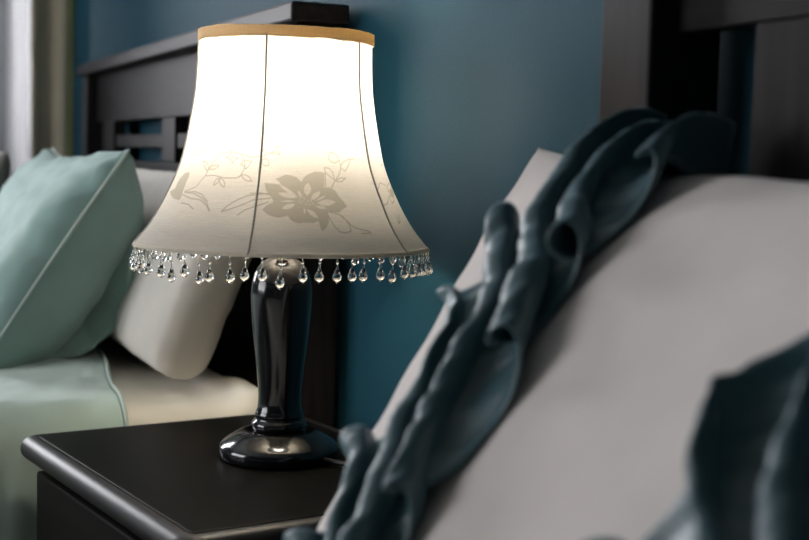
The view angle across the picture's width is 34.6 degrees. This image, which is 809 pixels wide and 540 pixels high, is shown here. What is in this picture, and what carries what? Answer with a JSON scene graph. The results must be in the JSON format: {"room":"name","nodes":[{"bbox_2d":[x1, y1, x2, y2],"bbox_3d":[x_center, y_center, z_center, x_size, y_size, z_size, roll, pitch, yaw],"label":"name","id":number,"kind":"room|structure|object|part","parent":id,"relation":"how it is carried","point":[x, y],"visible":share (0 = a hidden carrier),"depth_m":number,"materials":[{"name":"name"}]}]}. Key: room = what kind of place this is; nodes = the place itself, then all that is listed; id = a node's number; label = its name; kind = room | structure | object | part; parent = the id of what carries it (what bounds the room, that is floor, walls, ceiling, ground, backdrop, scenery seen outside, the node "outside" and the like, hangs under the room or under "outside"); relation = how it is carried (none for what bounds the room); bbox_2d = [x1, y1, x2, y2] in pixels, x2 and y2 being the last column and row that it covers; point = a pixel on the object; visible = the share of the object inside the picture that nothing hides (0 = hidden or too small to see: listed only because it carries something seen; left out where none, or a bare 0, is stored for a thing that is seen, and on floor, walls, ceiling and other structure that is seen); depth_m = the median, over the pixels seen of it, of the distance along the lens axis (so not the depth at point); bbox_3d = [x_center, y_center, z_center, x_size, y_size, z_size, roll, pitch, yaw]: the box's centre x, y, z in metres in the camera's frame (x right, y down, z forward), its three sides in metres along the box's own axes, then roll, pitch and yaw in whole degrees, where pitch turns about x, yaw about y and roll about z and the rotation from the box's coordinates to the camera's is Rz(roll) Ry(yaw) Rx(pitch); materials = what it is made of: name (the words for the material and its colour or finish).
{"room":"bedroom","nodes":[
{"label":"bedroom","id":0,"kind":"room"},
{"bbox_2d":[67,4,68,131],"bbox_3d":[-2.548,-0.675,2.679,3.645,2.550,0.100,-1,5,-24],"label":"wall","id":1,"kind":"structure","parent":0,"point":[68,4],"depth_m":3.38,"materials":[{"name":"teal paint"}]},
{"bbox_2d":[73,0,755,430],"bbox_3d":[0.251,-0.450,0.990,0.100,2.550,5.480,-1,5,-24],"label":"wall","id":2,"kind":"structure","parent":0,"point":[466,93],"depth_m":1.36,"materials":[{"name":"teal paint"}]},
{"bbox_3d":[-1.705,-1.773,2.819,1.909,0.060,0.129,-1,5,-24],"label":"curtain rod","id":3,"kind":"object","parent":2,"relation":"attached to","visible":0},
{"bbox_2d":[0,0,6,151],"bbox_3d":[-1.214,-0.597,3.138,0.499,2.330,0.042,-1,5,-24],"label":"sheer curtain","id":4,"kind":"object","parent":3,"relation":"hanging from","point":[3,3],"visible":0.26,"depth_m":3.25,"materials":[{"name":"white fabric"}]},
{"bbox_2d":[6,0,30,178],"bbox_3d":[-0.952,-0.596,3.207,0.068,2.330,0.019,0,5,-15],"label":"sheer curtain","id":5,"kind":"object","parent":3,"relation":"hanging from","point":[18,105],"visible":0.32,"depth_m":3.22,"materials":[{"name":"white fabric"}]},
{"bbox_2d":[31,0,73,159],"bbox_3d":[-0.889,-0.599,3.264,0.114,2.330,0.024,-1,5,-24],"label":"curtain","id":6,"kind":"object","parent":3,"relation":"hanging from","point":[51,50],"visible":0.34,"depth_m":3.27,"materials":[{"name":"beige fabric"}]},
{"bbox_3d":[-1.498,0.887,0.345,3.845,0.100,5.480,-1,5,-24],"label":"floor","id":7,"kind":"structure","parent":0,"visible":0},
{"bbox_2d":[20,414,348,539],"bbox_3d":[-0.168,0.489,1.315,0.346,0.600,0.442,-2,6,-33],"label":"nightstand","id":8,"kind":"object","parent":7,"relation":"on","point":[167,480],"visible":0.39,"depth_m":1.23,"materials":[{"name":"black wood"}]},
{"bbox_3d":[-0.280,0.343,1.227,0.020,0.230,0.382,-2,6,-33],"label":"drawer","id":9,"kind":"part","parent":8,"relation":"part of","materials":[{"name":"black wood"}]},
{"bbox_2d":[129,24,432,469],"bbox_3d":[-0.122,-0.022,1.294,0.307,0.423,0.306,-1,5,-24],"label":"table lamp","id":10,"kind":"object","parent":8,"relation":"on","point":[281,161],"visible":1,"depth_m":1.21,"materials":[{"name":"white fabric"}]},
{"bbox_3d":[-0.118,-0.128,1.286,0.292,0.208,0.292,-1,5,-24],"label":"lampshade","id":11,"kind":"part","parent":10,"relation":"part of","materials":[{"name":"beige fabric"}]},
{"bbox_3d":[-0.020,0.190,1.277,0.119,0.008,0.027,1,5,-10],"label":"power cord","id":12,"kind":"part","parent":10,"relation":"part of","materials":[{"name":"plastic"}]},
{"bbox_2d":[77,1,348,426],"bbox_3d":[-1.336,0.168,1.832,2.109,1.085,1.445,-1,5,-24],"label":"headboard","id":13,"kind":"object","parent":7,"relation":"on","point":[157,80],"visible":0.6,"depth_m":2.07,"materials":[{"name":"brown wood"}]},
{"bbox_3d":[-0.679,0.109,2.866,0.060,1.060,0.062,-1,5,-24],"label":"post","id":14,"kind":"part","parent":13,"relation":"part of","materials":[{"name":"brown wood"}]},
{"bbox_2d":[98,336,257,425],"bbox_3d":[-1.325,0.229,1.841,1.944,0.272,1.409,-1,5,-24],"label":"mattress","id":15,"kind":"object","parent":13,"relation":"on","point":[150,396],"visible":0.18,"depth_m":1.62,"materials":[{"name":"white fabric"}]},
{"bbox_2d":[0,345,128,539],"bbox_3d":[-1.405,0.313,1.813,1.820,0.460,1.486,-1,5,-24],"label":"blanket","id":16,"kind":"object","parent":15,"relation":"on","point":[54,395],"visible":0.38,"depth_m":1.48,"materials":[{"name":"green fabric"}]},
{"bbox_2d":[0,151,9,190],"bbox_3d":[-0.887,-0.106,2.562,0.192,0.262,0.443,-1,5,-24],"label":"pillow","id":17,"kind":"object","parent":16,"relation":"on","point":[4,156],"visible":0.7,"depth_m":2.39,"materials":[{"name":"beige fabric"}]},
{"bbox_2d":[0,147,143,368],"bbox_3d":[-0.569,-0.039,1.979,0.238,0.298,0.634,-1,5,-24],"label":"cushion","id":18,"kind":"object","parent":16,"relation":"on","point":[69,226],"visible":0.98,"depth_m":1.72,"materials":[{"name":"green fabric"}]},
{"bbox_2d":[109,168,251,379],"bbox_3d":[-0.380,-0.021,1.950,0.180,0.260,0.741,-1,5,-24],"label":"pillow","id":19,"kind":"object","parent":15,"relation":"on","point":[175,328],"visible":0.41,"depth_m":1.63,"materials":[{"name":"beige fabric"}]},
{"bbox_3d":[-0.396,-0.009,2.231,0.020,0.701,1.301,-1,5,-24],"label":"headboard","id":20,"kind":"part","parent":13,"relation":"part of","materials":[{"name":"brown wood"}]},
{"bbox_3d":[-0.128,0.232,1.626,0.060,1.060,0.062,-1,5,-24],"label":"post","id":21,"kind":"part","parent":13,"relation":"part of","materials":[{"name":"brown wood"}]},
{"bbox_2d":[599,0,808,181],"bbox_3d":[-0.483,0.343,-0.087,2.109,1.116,1.470,-1,5,-24],"label":"headboard","id":22,"kind":"object","parent":7,"relation":"on","point":[663,56],"visible":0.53,"depth_m":0.88,"materials":[{"name":"brown wood"}]},
{"bbox_3d":[0.169,0.282,0.959,0.060,1.092,0.062,-1,5,-24],"label":"post","id":23,"kind":"part","parent":22,"relation":"part of","materials":[{"name":"brown wood"}]},
{"bbox_3d":[0.456,0.165,0.312,0.020,0.732,1.326,-1,5,-24],"label":"headboard","id":24,"kind":"part","parent":22,"relation":"part of","materials":[{"name":"brown wood"}]},
{"bbox_3d":[-0.475,0.462,-0.072,1.944,0.184,1.410,-1,5,-24],"label":"mattress","id":25,"kind":"object","parent":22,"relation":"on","visible":0},
{"bbox_2d":[283,107,808,539],"bbox_3d":[0.095,0.111,0.647,0.320,0.401,0.670,-1,5,-24],"label":"cushion","id":26,"kind":"object","parent":25,"relation":"on","point":[620,351],"visible":1,"depth_m":0.67,"materials":[{"name":"white fabric"}]}
]}

